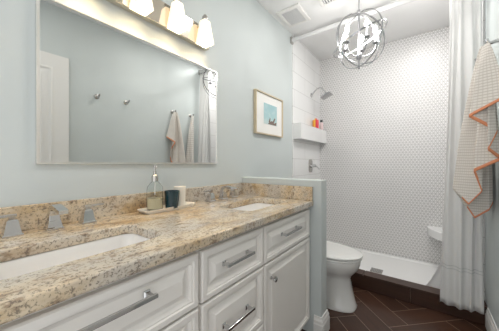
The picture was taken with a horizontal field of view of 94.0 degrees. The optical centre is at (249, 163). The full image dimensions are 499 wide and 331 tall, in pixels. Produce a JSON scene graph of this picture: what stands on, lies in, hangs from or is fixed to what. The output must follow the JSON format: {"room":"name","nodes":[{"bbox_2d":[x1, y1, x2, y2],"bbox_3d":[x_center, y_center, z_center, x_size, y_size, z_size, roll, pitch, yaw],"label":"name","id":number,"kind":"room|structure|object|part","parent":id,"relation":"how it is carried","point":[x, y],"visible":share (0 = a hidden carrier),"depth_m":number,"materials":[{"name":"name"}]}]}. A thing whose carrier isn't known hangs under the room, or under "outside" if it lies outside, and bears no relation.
{"room":"bathroom","nodes":[
{"label":"bathroom","id":0,"kind":"room"},
{"bbox_2d":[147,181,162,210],"bbox_3d":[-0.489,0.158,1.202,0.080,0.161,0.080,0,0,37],"label":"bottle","id":1,"kind":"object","parent":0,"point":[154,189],"depth_m":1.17,"materials":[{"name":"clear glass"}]},
{"bbox_2d":[0,0,319,206],"bbox_3d":[-0.304,-0.122,1.675,0.112,2.695,4.215,0,0,37],"label":"wall","id":2,"kind":"structure","parent":0,"point":[251,50],"depth_m":1.63,"materials":[{"name":"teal paint"}]},
{"bbox_2d":[0,182,242,233],"bbox_3d":[-0.513,0.202,1.304,0.019,0.092,1.529,0,0,37],"label":"backsplash","id":3,"kind":"structure","parent":2,"relation":"attached to","point":[31,216],"depth_m":1.05,"materials":[{"name":"stone"}]},
{"bbox_2d":[35,0,216,163],"bbox_3d":[-0.532,-0.327,1.284,0.016,0.657,0.971,0,0,37],"label":"wall mirror","id":4,"kind":"object","parent":2,"relation":"attached to","point":[105,93],"visible":1,"depth_m":1.11,"materials":[{"name":"mirror"}]},
{"bbox_2d":[106,0,213,50],"bbox_3d":[-0.491,-0.853,1.243,0.130,0.184,0.798,0,0,37],"label":"vanity light","id":5,"kind":"object","parent":2,"relation":"attached to","point":[172,19],"visible":1,"depth_m":1.30,"materials":[{"name":"white glass"}]},
{"bbox_3d":[-0.534,-0.834,1.150,0.086,0.146,0.086,0,0,37],"label":"lamp shade","id":6,"kind":"part","parent":5,"relation":"part of","materials":[{"name":"white glass"}]},
{"bbox_3d":[-0.409,-0.834,1.316,0.086,0.146,0.086,0,0,37],"label":"lamp shade","id":7,"kind":"part","parent":5,"relation":"part of","materials":[{"name":"white glass"}]},
{"bbox_3d":[-0.284,-0.834,1.482,0.086,0.146,0.086,0,0,37],"label":"lamp shade","id":8,"kind":"part","parent":5,"relation":"part of","materials":[{"name":"white glass"}]},
{"bbox_2d":[254,89,282,137],"bbox_3d":[0.193,-0.463,2.238,0.029,0.388,0.488,0,0,37],"label":"framed picture","id":9,"kind":"object","parent":2,"relation":"attached to","point":[268,109],"visible":1,"depth_m":2.20,"materials":[{"name":"beige"}]},
{"bbox_2d":[264,103,276,126],"bbox_3d":[0.204,-0.469,2.248,0.001,0.194,0.236,0,0,37],"label":"print","id":10,"kind":"object","parent":9,"relation":"attached to","point":[270,109],"depth_m":2.25,"materials":[{"name":"teal paper"}]},
{"bbox_2d":[293,123,325,143],"bbox_3d":[0.791,-0.368,2.960,0.095,0.177,0.844,0,0,37],"label":"ledge","id":11,"kind":"object","parent":2,"relation":"attached to","point":[301,131],"visible":1,"depth_m":2.78,"materials":[{"name":"white tile"}]},
{"bbox_2d":[312,118,318,127],"bbox_3d":[0.872,-0.525,3.065,0.076,0.136,0.048,0,0,37],"label":"shampoo bottle","id":12,"kind":"object","parent":11,"relation":"on","point":[315,123],"visible":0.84,"depth_m":3.04,"materials":[{"name":"plastic"}]},
{"bbox_2d":[319,120,322,129],"bbox_3d":[0.993,-0.528,3.212,0.050,0.141,0.049,0,0,37],"label":"lotion bottle","id":13,"kind":"object","parent":11,"relation":"on","point":[321,121],"visible":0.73,"depth_m":3.19,"materials":[{"name":"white plastic"}]},
{"bbox_2d":[309,159,319,171],"bbox_3d":[0.846,0.030,3.010,0.123,0.170,0.116,0,0,37],"label":"shower valve","id":14,"kind":"object","parent":2,"relation":"attached to","point":[311,165],"visible":1,"depth_m":3.01,"materials":[{"name":"silver metal"}]},
{"bbox_3d":[0.801,0.030,3.044,0.010,0.170,0.116,0,0,37],"label":"valve plate","id":15,"kind":"part","parent":14,"relation":"part of","materials":[{"name":"silver metal"}]},
{"bbox_2d":[310,87,332,99],"bbox_3d":[0.920,-0.908,2.992,0.265,0.160,0.130,0,0,37],"label":"showerhead","id":16,"kind":"object","parent":2,"relation":"attached to","point":[326,95],"visible":1,"depth_m":2.96,"materials":[{"name":"silver metal"}]},
{"bbox_3d":[0.895,-0.940,3.010,0.202,0.097,0.021,0,0,37],"label":"arm","id":17,"kind":"part","parent":16,"relation":"part of","materials":[{"name":"silver metal"}]},
{"bbox_2d":[242,177,326,330],"bbox_3d":[0.237,0.628,1.768,0.666,1.033,0.104,0,0,37],"label":"wall","id":18,"kind":"structure","parent":0,"point":[318,211],"depth_m":1.56,"materials":[{"name":"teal paint"}]},
{"bbox_2d":[313,309,329,330],"bbox_3d":[0.243,1.077,1.763,0.682,0.135,0.136,0,0,37],"label":"baseboard","id":19,"kind":"structure","parent":18,"relation":"attached to","point":[322,323],"depth_m":1.54,"materials":[{"name":"white wood"}]},
{"bbox_2d":[257,0,449,60],"bbox_3d":[0.387,-1.520,1.219,1.765,0.100,4.315,0,0,37],"label":"ceiling","id":20,"kind":"structure","parent":0,"point":[416,17],"depth_m":2.39,"materials":[{"name":"paint"}]},
{"bbox_2d":[276,3,310,27],"bbox_3d":[0.439,-1.462,2.313,0.235,0.016,0.297,0,0,37],"label":"ceiling vent","id":21,"kind":"object","parent":20,"relation":"in","point":[293,15],"visible":1,"depth_m":2.29,"materials":[{"name":"white plastic"}]},
{"bbox_2d":[281,8,305,24],"bbox_3d":[0.439,-1.462,2.313,0.163,0.009,0.217,0,0,37],"label":"grille","id":22,"kind":"object","parent":21,"relation":"attached to","point":[294,16],"depth_m":2.31,"materials":[{"name":"white plastic"}]},
{"bbox_2d":[318,0,339,7],"bbox_3d":[0.698,-1.464,1.986,0.258,0.012,0.295,0,0,37],"label":"ceiling vent","id":23,"kind":"object","parent":20,"relation":"in","point":[323,3],"visible":1,"depth_m":2.11,"materials":[{"name":"white plastic"}]},
{"bbox_2d":[333,0,387,68],"bbox_3d":[0.883,-1.115,1.875,0.403,0.709,0.421,0,0,37],"label":"chandelier","id":24,"kind":"object","parent":20,"relation":"hanging from","point":[358,13],"visible":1,"depth_m":1.85,"materials":[{"name":"silver metal"}]},
{"bbox_3d":[0.883,-1.100,1.875,0.048,0.680,0.048,0,0,37],"label":"stem","id":25,"kind":"part","parent":24,"relation":"part of","materials":[{"name":"silver metal"}]},
{"bbox_2d":[320,26,449,263],"bbox_3d":[1.653,-0.122,2.905,1.765,2.695,0.100,0,0,37],"label":"wall","id":26,"kind":"structure","parent":0,"point":[383,155],"depth_m":2.81,"materials":[{"name":"tile"}]},
{"bbox_2d":[301,286,486,330],"bbox_3d":[0.357,1.185,1.179,1.565,0.080,4.215,0,0,37],"label":"floor","id":27,"kind":"structure","parent":0,"point":[374,311],"depth_m":1.72,"materials":[{"name":"brown tile"}]},
{"bbox_2d":[0,208,309,330],"bbox_3d":[-0.268,0.716,1.120,0.631,0.857,1.524,0,0,37],"label":"vanity cabinet","id":28,"kind":"object","parent":27,"relation":"on","point":[258,278],"visible":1,"depth_m":0.85,"materials":[{"name":"white wood"}]},
{"bbox_3d":[-0.335,0.391,0.579,0.020,0.178,0.524,0,0,37],"label":"drawer","id":29,"kind":"part","parent":28,"relation":"part of","materials":[{"name":"white wood"}]},
{"bbox_3d":[-0.324,0.355,0.528,0.010,0.011,0.250,0,0,37],"label":"handle","id":30,"kind":"part","parent":28,"relation":"part of","materials":[{"name":"silver metal"}]},
{"bbox_3d":[-0.271,0.355,0.627,0.027,0.018,0.018,0,0,37],"label":"post","id":31,"kind":"part","parent":28,"relation":"part of","materials":[{"name":"silver metal"}]},
{"bbox_2d":[0,182,312,324],"bbox_3d":[-0.276,0.220,1.126,0.613,0.128,1.529,0,0,37],"label":"countertop","id":32,"kind":"structure","parent":28,"relation":"on","point":[172,234],"depth_m":0.85,"materials":[{"name":"stone"}]},
{"bbox_2d":[0,203,103,238],"bbox_3d":[-0.708,0.200,0.856,0.152,0.096,0.348,0,0,37],"label":"faucet","id":33,"kind":"object","parent":32,"relation":"on","point":[11,228],"visible":1,"depth_m":0.86,"materials":[{"name":"silver metal"}]},
{"bbox_3d":[-0.830,0.182,0.777,0.018,0.019,0.074,0,0,37],"label":"lever","id":34,"kind":"part","parent":33,"relation":"part of","materials":[{"name":"silver metal"}]},
{"bbox_3d":[-0.815,0.220,0.797,0.052,0.056,0.052,0,0,37],"label":"handle","id":35,"kind":"part","parent":33,"relation":"part of","materials":[{"name":"silver metal"}]},
{"bbox_3d":[-0.706,0.200,0.855,0.148,0.096,0.052,0,0,37],"label":"spout","id":36,"kind":"part","parent":33,"relation":"part of","materials":[{"name":"silver metal"}]},
{"bbox_3d":[-0.680,0.220,0.976,0.052,0.056,0.052,0,0,37],"label":"handle","id":37,"kind":"part","parent":33,"relation":"part of","materials":[{"name":"silver metal"}]},
{"bbox_3d":[-0.665,0.182,0.996,0.018,0.019,0.074,0,0,37],"label":"lever","id":38,"kind":"part","parent":33,"relation":"part of","materials":[{"name":"silver metal"}]},
{"bbox_2d":[0,234,149,279],"bbox_3d":[-0.517,0.360,0.716,0.284,0.150,0.456,0,0,37],"label":"sink","id":39,"kind":"object","parent":32,"relation":"in","point":[24,265],"visible":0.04,"depth_m":0.78,"materials":[{"name":"white ceramic"}]},
{"bbox_2d":[137,201,194,214],"bbox_3d":[-0.438,0.238,1.257,0.095,0.018,0.306,0,0,37],"label":"tray","id":40,"kind":"object","parent":32,"relation":"on","point":[187,204],"visible":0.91,"depth_m":1.20,"materials":[{"name":"beige ceramic"}]},
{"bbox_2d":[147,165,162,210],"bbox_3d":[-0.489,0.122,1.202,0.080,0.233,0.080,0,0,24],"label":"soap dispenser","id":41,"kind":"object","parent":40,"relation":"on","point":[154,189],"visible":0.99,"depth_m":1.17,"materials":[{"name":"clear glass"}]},
{"bbox_2d":[164,190,179,207],"bbox_3d":[-0.419,0.193,1.259,0.080,0.091,0.079,0,0,37],"label":"tumbler","id":42,"kind":"object","parent":40,"relation":"on","point":[171,196],"visible":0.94,"depth_m":1.23,"materials":[{"name":"teal glass"}]},
{"bbox_2d":[174,186,185,205],"bbox_3d":[-0.401,0.185,1.339,0.065,0.107,0.065,0,0,37],"label":"cup","id":43,"kind":"object","parent":40,"relation":"on","point":[182,189],"visible":0.67,"depth_m":1.32,"materials":[{"name":"beige ceramic"}]},
{"bbox_2d":[203,186,238,201],"bbox_3d":[-0.146,0.200,1.583,0.152,0.096,0.348,0,0,37],"label":"faucet","id":44,"kind":"object","parent":32,"relation":"on","point":[233,194],"visible":1,"depth_m":1.58,"materials":[{"name":"silver metal"}]},
{"bbox_3d":[-0.253,0.220,1.523,0.052,0.056,0.052,0,0,37],"label":"handle","id":45,"kind":"part","parent":44,"relation":"part of","materials":[{"name":"silver metal"}]},
{"bbox_3d":[-0.144,0.200,1.581,0.148,0.096,0.052,0,0,37],"label":"spout","id":46,"kind":"part","parent":44,"relation":"part of","materials":[{"name":"silver metal"}]},
{"bbox_3d":[-0.119,0.220,1.702,0.052,0.056,0.052,0,0,37],"label":"handle","id":47,"kind":"part","parent":44,"relation":"part of","materials":[{"name":"silver metal"}]},
{"bbox_2d":[232,203,272,210],"bbox_3d":[0.031,0.360,1.446,0.284,0.150,0.456,0,0,37],"label":"sink","id":48,"kind":"object","parent":32,"relation":"in","point":[255,206],"visible":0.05,"depth_m":1.63,"materials":[{"name":"white ceramic"}]},
{"bbox_3d":[-0.256,0.759,0.685,0.020,0.542,0.259,0,0,37],"label":"door","id":49,"kind":"part","parent":28,"relation":"part of","materials":[{"name":"white wood"}]},
{"bbox_3d":[-0.086,0.613,0.873,0.027,0.018,0.018,0,0,37],"label":"post","id":50,"kind":"part","parent":28,"relation":"part of","materials":[{"name":"silver metal"}]},
{"bbox_3d":[-0.086,0.377,0.873,0.027,0.018,0.018,0,0,37],"label":"post","id":51,"kind":"part","parent":28,"relation":"part of","materials":[{"name":"silver metal"}]},
{"bbox_3d":[-0.054,0.619,0.953,0.020,0.262,0.381,0,0,37],"label":"drawer","id":52,"kind":"part","parent":28,"relation":"part of","materials":[{"name":"white wood"}]},
{"bbox_3d":[-0.054,0.391,0.953,0.020,0.178,0.381,0,0,37],"label":"drawer","id":53,"kind":"part","parent":28,"relation":"part of","materials":[{"name":"white wood"}]},
{"bbox_3d":[-0.030,0.613,0.920,0.010,0.011,0.170,0,0,37],"label":"handle","id":54,"kind":"part","parent":28,"relation":"part of","materials":[{"name":"silver metal"}]},
{"bbox_3d":[-0.030,0.377,0.920,0.010,0.011,0.170,0,0,37],"label":"handle","id":55,"kind":"part","parent":28,"relation":"part of","materials":[{"name":"silver metal"}]},
{"bbox_3d":[-0.054,0.894,0.953,0.020,0.272,0.381,0,0,37],"label":"drawer","id":56,"kind":"part","parent":28,"relation":"part of","materials":[{"name":"white wood"}]},
{"bbox_3d":[0.120,0.565,1.141,0.034,0.029,0.029,0,0,37],"label":"knob","id":57,"kind":"part","parent":28,"relation":"part of","materials":[{"name":"silver metal"}]},
{"bbox_3d":[0.229,0.391,1.331,0.020,0.178,0.543,0,0,37],"label":"drawer","id":58,"kind":"part","parent":28,"relation":"part of","materials":[{"name":"white wood"}]},
{"bbox_3d":[0.229,0.759,1.331,0.020,0.542,0.543,0,0,37],"label":"door","id":59,"kind":"part","parent":28,"relation":"part of","materials":[{"name":"white wood"}]},
{"bbox_3d":[0.248,0.375,1.290,0.010,0.011,0.200,0,0,37],"label":"handle","id":60,"kind":"part","parent":28,"relation":"part of","materials":[{"name":"silver metal"}]},
{"bbox_2d":[327,240,362,312],"bbox_3d":[0.549,0.757,2.041,0.812,0.774,0.438,0,0,37],"label":"toilet","id":61,"kind":"object","parent":27,"relation":"on","point":[343,260],"visible":0.41,"depth_m":1.81,"materials":[{"name":"white ceramic"}]},
{"bbox_3d":[0.613,0.949,1.993,0.627,0.391,0.378,0,0,37],"label":"bowl","id":62,"kind":"part","parent":61,"relation":"part of","materials":[{"name":"white ceramic"}]},
{"bbox_3d":[0.635,0.744,1.977,0.592,0.018,0.384,0,0,37],"label":"seat","id":63,"kind":"part","parent":61,"relation":"part of","materials":[{"name":"white ceramic"}]},
{"bbox_3d":[0.633,0.716,1.978,0.602,0.030,0.388,0,0,37],"label":"lid","id":64,"kind":"part","parent":61,"relation":"part of","materials":[{"name":"white ceramic"}]},
{"bbox_2d":[353,247,438,284],"bbox_3d":[1.367,1.122,2.525,1.535,0.044,0.844,0,0,37],"label":"shower pan","id":65,"kind":"object","parent":27,"relation":"on","point":[416,271],"visible":0.13,"depth_m":2.52,"materials":[{"name":"white plastic"}]},
{"bbox_2d":[370,267,382,273],"bbox_3d":[1.319,1.111,2.414,0.110,0.007,0.105,0,0,37],"label":"shower drain","id":66,"kind":"object","parent":65,"relation":"on","point":[372,269],"visible":0.87,"depth_m":2.41,"materials":[{"name":"silver metal"}]},
{"bbox_2d":[351,269,486,324],"bbox_3d":[1.079,1.077,2.141,1.561,0.135,0.109,0,0,37],"label":"shower curb","id":67,"kind":"object","parent":27,"relation":"on","point":[421,295],"visible":0.52,"depth_m":1.91,"materials":[{"name":"brown tile"}]},
{"bbox_2d":[482,0,498,329],"bbox_3d":[1.273,-0.122,1.023,0.112,2.695,3.365,0,0,37],"label":"wall","id":68,"kind":"structure","parent":0,"point":[491,6],"depth_m":1.53,"materials":[{"name":"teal paint"}]},
{"bbox_2d":[290,0,415,44],"bbox_3d":[1.093,-1.385,2.160,1.564,0.072,0.051,0,0,37],"label":"curtain rod","id":69,"kind":"object","parent":68,"relation":"attached to","point":[400,2],"visible":0.98,"depth_m":2.25,"materials":[{"name":"white plastic"}]},
{"bbox_2d":[426,262,440,288],"bbox_3d":[1.593,-0.135,1.856,0.360,2.440,0.079,0,0,37],"label":"curtain liner","id":70,"kind":"object","parent":69,"relation":"hanging from","point":[434,282],"visible":0.02,"depth_m":1.93,"materials":[{"name":"white plastic"}]},
{"bbox_2d":[440,0,483,313],"bbox_3d":[1.564,-0.154,1.722,0.243,2.402,0.162,0,0,37],"label":"shower curtain","id":71,"kind":"object","parent":69,"relation":"hanging from","point":[461,281],"visible":0.74,"depth_m":1.72,"materials":[{"name":"white fabric"}]},
{"bbox_2d":[427,226,442,242],"bbox_3d":[2.013,0.854,2.369,0.320,0.322,0.320,0,0,37],"label":"seat","id":72,"kind":"object","parent":68,"relation":"attached to","point":[434,232],"visible":0.27,"depth_m":2.44,"materials":[{"name":"white plastic"}]},
{"bbox_2d":[483,38,498,43],"bbox_3d":[1.395,-0.700,1.329,0.084,0.052,0.052,0,0,37],"label":"robe hook","id":73,"kind":"object","parent":68,"relation":"attached to","point":[485,41],"visible":0.96,"depth_m":1.33,"materials":[{"name":"silver metal"}]},
{"bbox_2d":[452,42,498,217],"bbox_3d":[1.377,-0.174,1.354,0.209,1.038,0.248,0,0,16],"label":"bath towel","id":74,"kind":"object","parent":73,"relation":"hanging from","point":[478,147],"visible":1,"depth_m":1.36,"materials":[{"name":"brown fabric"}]},
{"bbox_2d":[485,307,498,330],"bbox_3d":[1.215,1.077,1.032,0.016,0.135,1.510,0,0,37],"label":"baseboard","id":75,"kind":"structure","parent":68,"relation":"attached to","point":[490,325],"depth_m":1.55,"materials":[{"name":"white wood"}]}
]}

